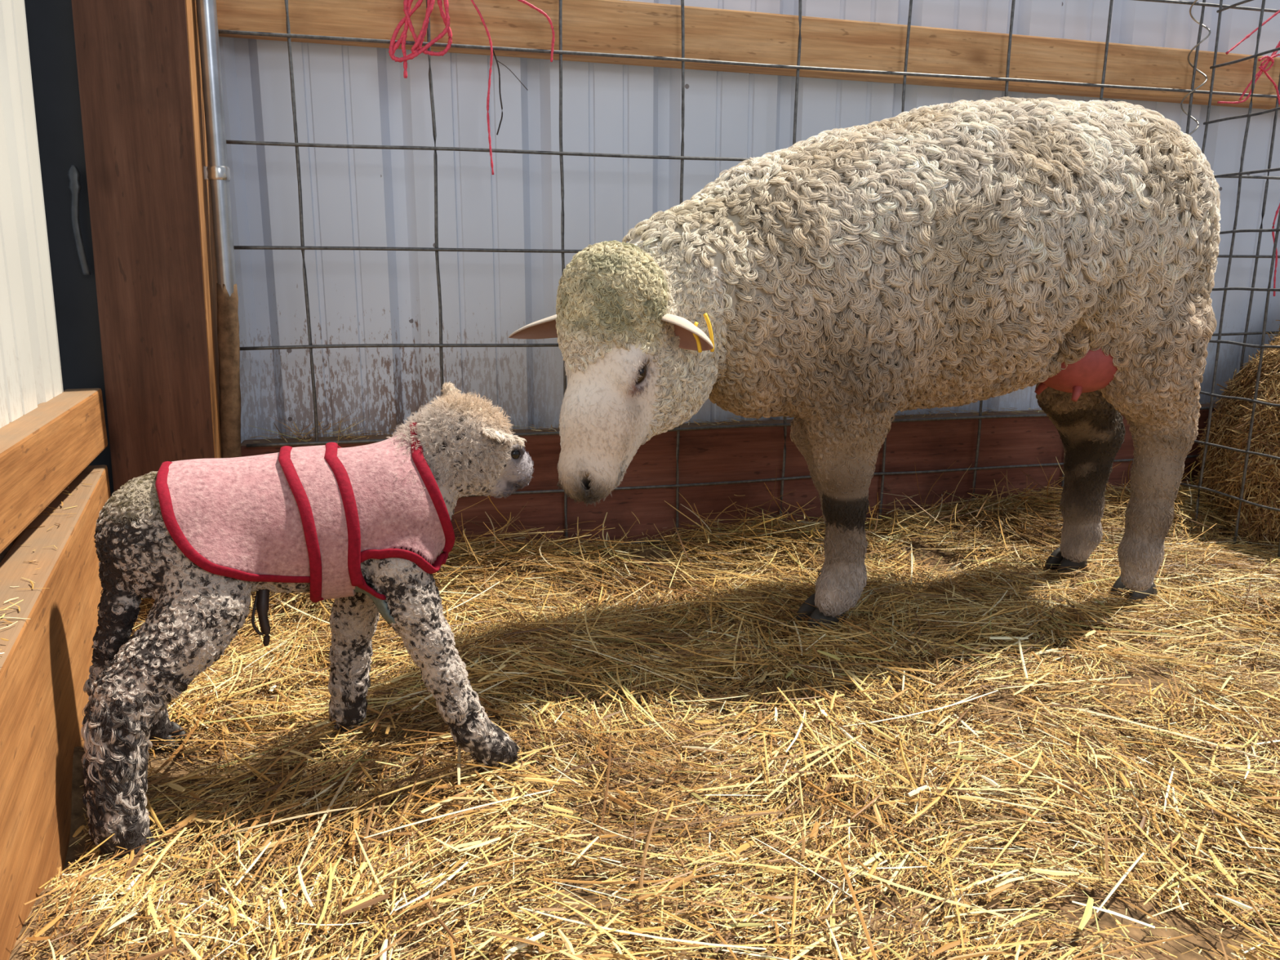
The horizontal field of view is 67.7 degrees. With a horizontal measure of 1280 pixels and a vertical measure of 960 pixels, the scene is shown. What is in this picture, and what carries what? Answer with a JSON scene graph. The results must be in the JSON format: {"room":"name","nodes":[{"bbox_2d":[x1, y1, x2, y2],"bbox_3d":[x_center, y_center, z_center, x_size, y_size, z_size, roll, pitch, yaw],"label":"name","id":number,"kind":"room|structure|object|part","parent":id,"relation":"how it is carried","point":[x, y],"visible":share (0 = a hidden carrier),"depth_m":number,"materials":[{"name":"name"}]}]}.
{"room":"farm building","nodes":[
{"label":"farm building","id":0,"kind":"room"},
{"bbox_2d":[0,0,63,562],"bbox_3d":[-0.501,-0.146,0.498,0.047,1.132,1.687,-4,13,-20],"label":"wall","id":1,"kind":"structure","parent":0,"point":[31,375],"depth_m":1.14,"materials":[{"name":"paint"}]},
{"bbox_2d":[0,387,107,553],"bbox_3d":[-0.525,0.061,0.667,0.046,0.084,1.500,-4,13,-20],"label":"rail","id":2,"kind":"object","parent":1,"relation":"attached to","point":[44,450],"visible":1,"depth_m":1.03,"materials":[{"name":"orange wood"}]},
{"bbox_2d":[8,492,1279,959],"bbox_3d":[0.991,0.311,0.863,3.450,0.125,2.400,-3,13,-14],"label":"straw","id":3,"kind":"structure","parent":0,"point":[1184,925],"depth_m":0.94,"materials":[{"name":"yellow plant"}]},
{"bbox_2d":[0,464,111,959],"bbox_3d":[-0.486,0.247,0.722,0.050,0.250,1.500,-5,13,-23],"label":"wooden board","id":4,"kind":"object","parent":3,"relation":"on","point":[46,662],"visible":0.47,"depth_m":0.81,"materials":[{"name":"orange wood"}]},
{"bbox_2d":[0,471,99,667],"bbox_3d":[-0.553,0.088,0.847,0.058,0.010,1.035,-5,13,-24],"label":"scraps","id":5,"kind":"object","parent":4,"relation":"on","point":[30,581],"visible":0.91,"depth_m":0.83,"materials":[{"name":"yellow plant"}]},
{"bbox_2d":[67,0,221,602],"bbox_3d":[-0.710,-0.350,1.392,0.182,1.110,0.135,-3,13,-14],"label":"timber post","id":6,"kind":"object","parent":3,"relation":"on","point":[139,61],"depth_m":1.33,"materials":[{"name":"brown wood"}]},
{"bbox_3d":[-0.779,-0.360,1.326,0.017,0.148,0.013,-3,13,-14],"label":"plastic strip","id":7,"kind":"part","parent":6,"relation":"part of","materials":[{"name":"grey plastic"}]},
{"bbox_2d":[195,0,241,457],"bbox_3d":[-0.626,-0.353,1.406,0.065,1.112,0.033,-3,13,-14],"label":"conduit pipe","id":8,"kind":"object","parent":6,"relation":"attached to","point":[217,171],"visible":0.62,"depth_m":1.40,"materials":[{"name":"silver metal"}]},
{"bbox_2d":[10,447,1279,959],"bbox_3d":[0.580,0.191,1.151,2.489,0.210,1.415,-3,13,-14],"label":"bedding","id":9,"kind":"object","parent":3,"relation":"on","point":[306,707],"visible":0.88,"depth_m":1.02,"materials":[{"name":"yellow plant"}]},
{"bbox_2d":[80,382,534,866],"bbox_3d":[-0.310,0.117,0.951,0.432,0.391,0.263,-3,13,-14],"label":"lamb","id":10,"kind":"object","parent":9,"relation":"on","point":[366,528],"visible":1,"depth_m":0.89},
{"bbox_3d":[-0.365,0.130,0.927,0.015,0.062,0.026,2,12,7],"label":"umbilical cord","id":11,"kind":"part","parent":10,"relation":"part of","materials":[{"name":"black"}]},
{"bbox_3d":[-0.289,0.102,0.975,0.076,0.080,0.119,-3,13,-14],"label":"chest panel","id":12,"kind":"part","parent":10,"relation":"part of","materials":[{"name":"fabric"}]},
{"bbox_2d":[508,96,1220,630],"bbox_3d":[0.337,-0.156,1.379,1.052,0.741,0.377,-3,13,-14],"label":"ewe","id":13,"kind":"object","parent":9,"relation":"on","point":[838,282],"visible":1,"depth_m":1.23,"materials":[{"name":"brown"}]},
{"bbox_2d":[217,0,1279,551],"bbox_3d":[0.444,-0.450,1.716,2.206,1.145,0.016,-3,13,-14],"label":"wire fence","id":14,"kind":"object","parent":3,"relation":"on","point":[1203,4],"visible":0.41,"depth_m":1.58,"materials":[{"name":"grey metal"}]},
{"bbox_2d":[388,0,452,78],"bbox_3d":[-0.331,-0.702,1.433,0.096,0.186,0.023,-3,13,-14],"label":"twine","id":15,"kind":"object","parent":14,"relation":"hanging from","point":[416,49],"visible":1,"depth_m":1.44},
{"bbox_2d":[471,0,493,174],"bbox_3d":[-0.256,-0.643,1.470,0.060,0.329,0.009,-3,13,-14],"label":"twine","id":16,"kind":"object","parent":14,"relation":"hanging from","point":[472,1],"visible":1,"depth_m":1.48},
{"bbox_2d":[517,0,555,62],"bbox_3d":[-0.188,-0.733,1.469,0.113,0.161,0.010,-3,12,-13],"label":"twine","id":17,"kind":"object","parent":14,"relation":"hanging from","point":[530,5],"visible":1,"depth_m":1.48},
{"bbox_2d":[1180,0,1210,134],"bbox_3d":[1.047,-0.802,1.793,0.046,0.407,0.037,-3,13,-14],"label":"wire","id":18,"kind":"object","parent":14,"relation":"attached to","point":[1195,1],"visible":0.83,"depth_m":1.79,"materials":[{"name":"silver metal"}]},
{"bbox_2d":[1217,9,1279,104],"bbox_3d":[1.172,-0.809,1.808,0.153,0.187,0.013,-3,13,-14],"label":"twine","id":19,"kind":"object","parent":14,"relation":"attached to","point":[1273,55],"visible":0.91,"depth_m":1.82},
{"bbox_2d":[1271,203,1279,296],"bbox_3d":[1.281,-0.475,1.923,0.030,0.207,0.005,-3,13,-14],"label":"twine","id":20,"kind":"object","parent":14,"relation":"hanging from","point":[1278,207],"visible":0.84,"depth_m":1.93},
{"bbox_2d":[1179,0,1279,557],"bbox_3d":[1.163,-0.400,1.491,0.014,1.145,0.791,-2,12,-12],"label":"wire fence","id":21,"kind":"object","parent":3,"relation":"on","point":[1220,10],"visible":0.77,"depth_m":1.76,"materials":[{"name":"grey metal"}]},
{"bbox_2d":[1191,320,1279,557],"bbox_3d":[1.593,-0.098,1.728,0.839,0.572,0.688,-3,13,-14],"label":"bale","id":22,"kind":"object","parent":3,"relation":"on","point":[1229,427],"visible":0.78,"depth_m":1.85},
{"bbox_2d":[218,0,1279,443],"bbox_3d":[0.607,-0.457,1.858,3.272,1.090,0.026,-3,13,-14],"label":"wall","id":23,"kind":"structure","parent":0,"point":[344,95],"depth_m":1.63,"materials":[{"name":"metal"}]},
{"bbox_2d":[24,0,114,496],"bbox_3d":[-0.844,-0.354,1.408,0.260,1.110,0.145,-3,13,-14],"label":"trim","id":24,"kind":"structure","parent":23,"relation":"attached to","point":[50,23],"depth_m":1.33,"materials":[{"name":"black metal"}]},
{"bbox_2d":[240,403,1217,550],"bbox_3d":[0.788,-0.021,1.945,2.970,0.235,0.060,-3,13,-14],"label":"wooden board","id":25,"kind":"object","parent":23,"relation":"attached to","point":[751,453],"visible":0.31,"depth_m":1.76,"materials":[{"name":"brown wood"}]},
{"bbox_2d":[248,411,365,444],"bbox_3d":[-0.545,-0.089,1.573,0.185,0.046,0.120,-3,13,-14],"label":"scraps","id":26,"kind":"object","parent":25,"relation":"on","point":[349,427],"visible":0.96,"depth_m":1.57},
{"bbox_2d":[216,0,1279,109],"bbox_3d":[0.741,-0.772,1.778,2.856,0.088,0.052,-2,12,-15],"label":"rail","id":27,"kind":"object","parent":23,"relation":"attached to","point":[600,26],"visible":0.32,"depth_m":1.62,"materials":[{"name":"brown wood"}]},
{"bbox_2d":[492,49,528,135],"bbox_3d":[-0.207,-0.618,1.526,0.056,0.130,0.008,-3,13,-14],"label":"stem","id":28,"kind":"object","parent":27,"relation":"hanging from","point":[496,60],"visible":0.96,"depth_m":1.52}
]}

